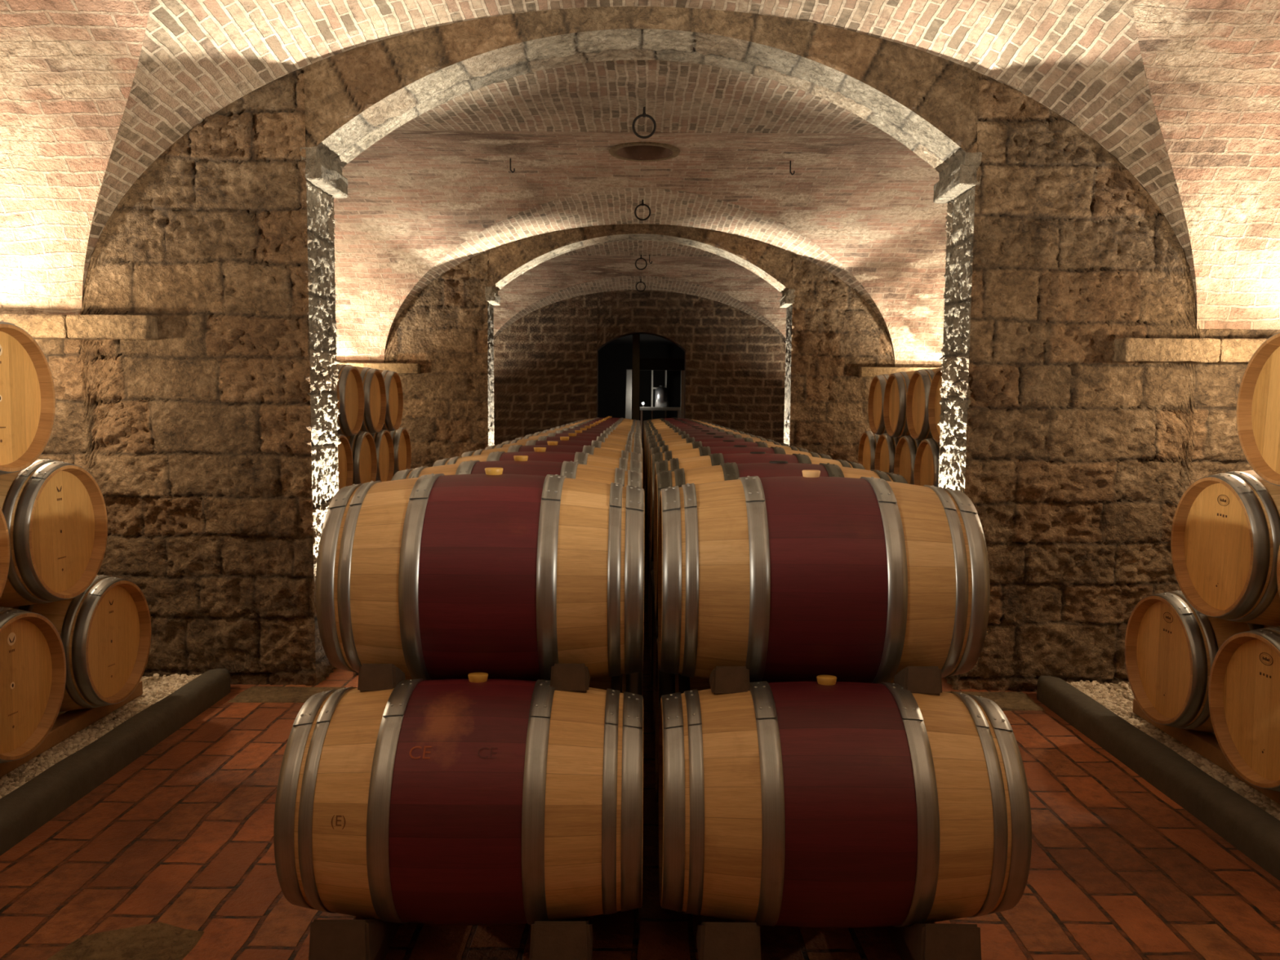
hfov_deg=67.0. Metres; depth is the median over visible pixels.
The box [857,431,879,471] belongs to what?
wine barrel
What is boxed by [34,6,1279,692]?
wall
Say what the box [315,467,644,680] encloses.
wine barrel
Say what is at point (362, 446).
wine barrel
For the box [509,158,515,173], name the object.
iron hook
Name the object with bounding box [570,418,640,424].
wine barrel
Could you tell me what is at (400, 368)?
trim
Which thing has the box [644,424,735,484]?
wine barrel
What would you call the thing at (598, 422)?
wine barrel
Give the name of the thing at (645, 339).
ceiling
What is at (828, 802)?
wine barrel
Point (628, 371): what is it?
stone pillar
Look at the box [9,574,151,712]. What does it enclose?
wine barrel
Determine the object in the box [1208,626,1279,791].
wine barrel
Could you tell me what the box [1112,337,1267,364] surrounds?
trim
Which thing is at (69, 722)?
rail
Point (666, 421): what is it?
wine barrel
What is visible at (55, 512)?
wine barrel
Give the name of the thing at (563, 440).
wine barrel
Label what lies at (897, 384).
wine barrel
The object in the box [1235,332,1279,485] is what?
wine barrel
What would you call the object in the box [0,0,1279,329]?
ceiling
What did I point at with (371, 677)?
chock
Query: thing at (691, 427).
wine barrel
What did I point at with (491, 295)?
trim
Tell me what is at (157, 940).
stone slab
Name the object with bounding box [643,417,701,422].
wine barrel
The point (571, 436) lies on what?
wine barrel
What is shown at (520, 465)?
wine barrel
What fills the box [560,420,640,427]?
wine barrel
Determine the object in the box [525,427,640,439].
wine barrel
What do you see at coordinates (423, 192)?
ceiling
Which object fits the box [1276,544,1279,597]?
wine barrel
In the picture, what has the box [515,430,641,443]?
wine barrel
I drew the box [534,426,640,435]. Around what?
wine barrel
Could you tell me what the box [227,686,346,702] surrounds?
stone slab
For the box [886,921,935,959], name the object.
rail
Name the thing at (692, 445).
wine barrel
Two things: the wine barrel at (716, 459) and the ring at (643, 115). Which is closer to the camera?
the wine barrel at (716, 459)
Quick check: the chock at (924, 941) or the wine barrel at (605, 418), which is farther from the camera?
the wine barrel at (605, 418)
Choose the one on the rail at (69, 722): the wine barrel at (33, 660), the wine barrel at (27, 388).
the wine barrel at (33, 660)
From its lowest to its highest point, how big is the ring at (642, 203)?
0.235 m
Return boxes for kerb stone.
[0,668,230,855]
[1036,675,1279,880]
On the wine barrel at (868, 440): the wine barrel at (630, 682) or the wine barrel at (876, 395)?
the wine barrel at (876, 395)
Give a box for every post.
[631,333,639,420]
[680,370,684,418]
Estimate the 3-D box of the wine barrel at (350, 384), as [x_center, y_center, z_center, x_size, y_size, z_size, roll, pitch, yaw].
[-2.888,-0.673,8.180,0.950,0.667,0.667,0,5,0]
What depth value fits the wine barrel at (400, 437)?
10.02 m
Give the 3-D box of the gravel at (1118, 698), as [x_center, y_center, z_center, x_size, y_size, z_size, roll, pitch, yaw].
[3.214,1.364,2.574,1.804,0.044,5.710,0,5,0]
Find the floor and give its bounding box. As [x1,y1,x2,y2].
[0,484,1279,959]
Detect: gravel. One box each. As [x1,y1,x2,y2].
[0,673,200,798]
[1066,680,1279,820]
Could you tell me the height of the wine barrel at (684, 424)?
0.675 m
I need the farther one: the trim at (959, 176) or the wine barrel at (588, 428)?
the wine barrel at (588, 428)
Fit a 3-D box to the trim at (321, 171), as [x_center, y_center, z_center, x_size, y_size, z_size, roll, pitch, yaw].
[-1.777,-1.728,5.455,0.130,0.182,0.487,0,5,0]
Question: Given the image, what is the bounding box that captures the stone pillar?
[625,368,631,419]
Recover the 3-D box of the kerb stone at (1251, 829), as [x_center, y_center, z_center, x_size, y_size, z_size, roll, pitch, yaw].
[2.251,1.357,2.537,0.156,0.128,5.680,0,5,0]
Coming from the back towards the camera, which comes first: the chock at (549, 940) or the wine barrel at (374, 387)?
the wine barrel at (374, 387)
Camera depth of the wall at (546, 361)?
18.18 m
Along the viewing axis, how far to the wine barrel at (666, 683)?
3.24 m
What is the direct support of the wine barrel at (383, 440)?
on the wine barrel
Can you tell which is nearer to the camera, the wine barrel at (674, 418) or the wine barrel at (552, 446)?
the wine barrel at (552, 446)
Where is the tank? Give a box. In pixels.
[654,385,668,407]
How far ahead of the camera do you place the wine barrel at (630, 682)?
3.24 m
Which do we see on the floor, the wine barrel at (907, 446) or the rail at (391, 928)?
the rail at (391, 928)
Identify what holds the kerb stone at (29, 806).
on the floor
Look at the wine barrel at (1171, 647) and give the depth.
4.28 m
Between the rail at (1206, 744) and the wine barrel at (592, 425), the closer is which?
the rail at (1206, 744)
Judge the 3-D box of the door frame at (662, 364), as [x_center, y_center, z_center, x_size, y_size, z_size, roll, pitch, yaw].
[0.459,-2.346,19.616,0.936,0.232,0.080,0,5,0]
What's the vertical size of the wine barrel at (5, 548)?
0.694 m
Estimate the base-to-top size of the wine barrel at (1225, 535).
0.686 m
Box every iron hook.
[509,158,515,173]
[789,160,795,175]
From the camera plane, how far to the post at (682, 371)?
19.73 m
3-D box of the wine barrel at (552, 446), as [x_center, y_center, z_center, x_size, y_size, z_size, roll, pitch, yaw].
[-0.470,0.135,5.202,0.950,0.691,0.672,0,4,0]
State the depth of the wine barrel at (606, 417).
14.33 m
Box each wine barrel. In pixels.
[0,320,55,475]
[0,458,107,607]
[0,506,10,598]
[0,606,66,763]
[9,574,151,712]
[273,671,643,924]
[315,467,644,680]
[337,364,364,436]
[337,382,339,419]
[337,433,353,489]
[346,431,377,484]
[347,364,386,433]
[368,367,403,431]
[370,429,394,481]
[389,426,411,476]
[391,455,642,488]
[404,671,642,695]
[432,447,642,472]
[461,440,641,462]
[484,436,642,462]
[501,433,642,447]
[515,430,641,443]
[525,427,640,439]
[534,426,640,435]
[543,423,641,439]
[550,422,640,431]
[555,421,640,429]
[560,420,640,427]
[565,419,640,426]
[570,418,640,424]
[573,417,639,423]
[577,417,639,422]
[580,416,640,423]
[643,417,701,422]
[643,418,711,462]
[643,464,644,488]
[644,417,706,422]
[644,419,715,426]
[644,421,719,426]
[644,422,723,474]
[644,422,729,432]
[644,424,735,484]
[644,482,645,516]
[644,485,645,542]
[645,427,751,497]
[646,426,744,433]
[647,432,774,515]
[648,430,763,439]
[648,435,789,527]
[649,440,808,542]
[650,444,831,561]
[653,451,865,585]
[654,460,907,620]
[655,637,711,802]
[657,470,990,683]
[658,675,1031,928]
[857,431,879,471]
[867,373,891,435]
[874,432,899,473]
[883,368,925,438]
[893,435,921,484]
[906,368,938,440]
[913,437,939,487]
[928,368,942,442]
[1124,590,1271,733]
[1170,470,1279,626]
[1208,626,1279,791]
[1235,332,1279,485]
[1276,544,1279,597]
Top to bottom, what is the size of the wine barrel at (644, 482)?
0.686 m
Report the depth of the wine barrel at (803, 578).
2.80 m
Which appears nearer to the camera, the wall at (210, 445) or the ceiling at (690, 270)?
the wall at (210, 445)
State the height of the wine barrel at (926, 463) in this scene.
0.667 m
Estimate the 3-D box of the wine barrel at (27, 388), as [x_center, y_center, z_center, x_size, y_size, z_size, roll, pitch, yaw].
[-2.899,-0.328,3.723,0.950,0.692,0.673,0,4,0]
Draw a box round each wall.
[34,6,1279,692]
[383,223,894,468]
[493,289,785,444]
[597,343,684,470]
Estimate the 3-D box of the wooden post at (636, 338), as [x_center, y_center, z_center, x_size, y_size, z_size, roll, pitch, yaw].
[-0.087,-1.476,19.715,0.143,3.018,0.140,0,5,0]
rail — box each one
[0,680,142,777]
[353,915,400,959]
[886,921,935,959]
[1133,698,1279,804]
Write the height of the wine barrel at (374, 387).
0.667 m
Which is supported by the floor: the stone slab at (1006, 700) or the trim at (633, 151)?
the stone slab at (1006, 700)
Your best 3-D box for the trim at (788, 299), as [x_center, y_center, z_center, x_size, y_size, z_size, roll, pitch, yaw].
[1.784,-2.199,11.710,0.124,0.184,0.484,0,5,0]
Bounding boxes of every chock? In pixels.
[308,919,386,959]
[357,663,405,692]
[528,920,593,959]
[550,663,590,693]
[696,921,760,959]
[709,666,750,694]
[893,666,942,695]
[903,923,981,959]
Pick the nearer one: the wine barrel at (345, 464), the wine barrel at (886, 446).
the wine barrel at (345, 464)
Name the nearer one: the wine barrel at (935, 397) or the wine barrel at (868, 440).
the wine barrel at (935, 397)
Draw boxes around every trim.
[0,313,158,340]
[299,146,348,198]
[337,362,420,373]
[484,286,500,305]
[608,131,679,161]
[779,288,795,307]
[858,366,942,377]
[933,151,982,203]
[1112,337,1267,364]
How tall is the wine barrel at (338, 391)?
0.667 m
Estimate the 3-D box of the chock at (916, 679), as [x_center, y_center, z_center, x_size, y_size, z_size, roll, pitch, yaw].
[0.802,0.565,2.790,0.109,0.082,0.129,0,5,0]
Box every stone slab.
[47,922,204,959]
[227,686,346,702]
[943,691,1044,711]
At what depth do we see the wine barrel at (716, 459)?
4.38 m
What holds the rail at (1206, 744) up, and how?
on the gravel at (1118, 698)
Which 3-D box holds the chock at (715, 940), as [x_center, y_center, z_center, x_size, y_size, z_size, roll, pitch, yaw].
[0.232,1.193,2.548,0.159,0.131,0.169,0,5,0]
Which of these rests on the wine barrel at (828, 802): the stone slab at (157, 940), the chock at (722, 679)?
the chock at (722, 679)
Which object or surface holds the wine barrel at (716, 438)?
on the wine barrel
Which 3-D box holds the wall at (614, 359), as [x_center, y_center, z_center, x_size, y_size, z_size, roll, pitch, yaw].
[-0.019,-1.742,23.185,4.400,3.000,0.100,0,5,0]
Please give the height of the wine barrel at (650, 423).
0.674 m
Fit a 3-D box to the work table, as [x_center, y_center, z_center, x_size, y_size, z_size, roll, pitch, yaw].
[0.439,-0.845,21.300,0.900,1.516,0.600,0,5,0]
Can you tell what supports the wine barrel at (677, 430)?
on the wine barrel
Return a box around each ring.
[631,106,656,138]
[634,199,650,220]
[635,254,647,270]
[635,279,645,291]
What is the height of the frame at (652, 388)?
2.348 m
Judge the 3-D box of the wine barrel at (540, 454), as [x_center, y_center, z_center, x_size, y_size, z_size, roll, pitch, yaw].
[-0.466,0.191,4.494,0.950,0.705,0.686,0,3,0]
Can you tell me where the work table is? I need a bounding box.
[640,407,680,444]
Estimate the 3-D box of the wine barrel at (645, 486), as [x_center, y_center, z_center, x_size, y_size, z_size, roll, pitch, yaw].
[0.523,0.345,9.849,0.950,0.686,0.667,0,5,0]
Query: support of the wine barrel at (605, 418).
on the wine barrel
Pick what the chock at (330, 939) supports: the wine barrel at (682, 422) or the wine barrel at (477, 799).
the wine barrel at (477, 799)
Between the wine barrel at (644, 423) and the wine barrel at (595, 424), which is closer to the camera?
the wine barrel at (595, 424)
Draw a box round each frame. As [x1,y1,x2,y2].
[639,358,684,370]
[651,369,666,419]
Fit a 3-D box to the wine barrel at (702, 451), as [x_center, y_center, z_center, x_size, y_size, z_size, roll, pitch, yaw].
[0.536,0.149,5.204,0.950,0.689,0.683,0,3,0]
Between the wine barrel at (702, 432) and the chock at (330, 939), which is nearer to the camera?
the chock at (330, 939)
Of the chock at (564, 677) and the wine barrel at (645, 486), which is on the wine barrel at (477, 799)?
the chock at (564, 677)
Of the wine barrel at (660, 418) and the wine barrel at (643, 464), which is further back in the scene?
the wine barrel at (660, 418)
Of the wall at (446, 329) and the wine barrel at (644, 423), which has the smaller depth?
the wall at (446, 329)
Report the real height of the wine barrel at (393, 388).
0.667 m
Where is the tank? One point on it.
(661, 393)
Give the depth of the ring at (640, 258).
13.79 m
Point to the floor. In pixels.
(181, 836)
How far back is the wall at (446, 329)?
11.53 m
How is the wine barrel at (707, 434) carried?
on the wine barrel
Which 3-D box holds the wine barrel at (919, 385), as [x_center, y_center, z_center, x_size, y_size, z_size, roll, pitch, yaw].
[2.808,-0.629,8.188,0.950,0.667,0.667,0,5,0]
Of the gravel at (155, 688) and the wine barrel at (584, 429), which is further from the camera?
the wine barrel at (584, 429)
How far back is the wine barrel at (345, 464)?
8.05 m
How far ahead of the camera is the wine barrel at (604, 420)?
12.20 m
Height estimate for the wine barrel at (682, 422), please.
0.684 m
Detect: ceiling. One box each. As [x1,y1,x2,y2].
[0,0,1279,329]
[82,59,1196,367]
[385,240,893,348]
[596,332,686,344]
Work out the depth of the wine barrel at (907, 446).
8.61 m
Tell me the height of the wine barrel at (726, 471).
0.682 m
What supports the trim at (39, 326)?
attached to the wall at (210, 445)
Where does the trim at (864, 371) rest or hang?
attached to the wall at (446, 329)
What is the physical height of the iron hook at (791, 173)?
0.155 m
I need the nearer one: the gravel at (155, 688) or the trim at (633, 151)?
the gravel at (155, 688)
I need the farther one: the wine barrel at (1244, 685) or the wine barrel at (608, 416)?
the wine barrel at (608, 416)
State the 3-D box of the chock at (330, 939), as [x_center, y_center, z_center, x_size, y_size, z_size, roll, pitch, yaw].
[-0.770,1.185,2.547,0.159,0.131,0.169,0,5,0]
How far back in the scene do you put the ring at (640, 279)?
16.48 m

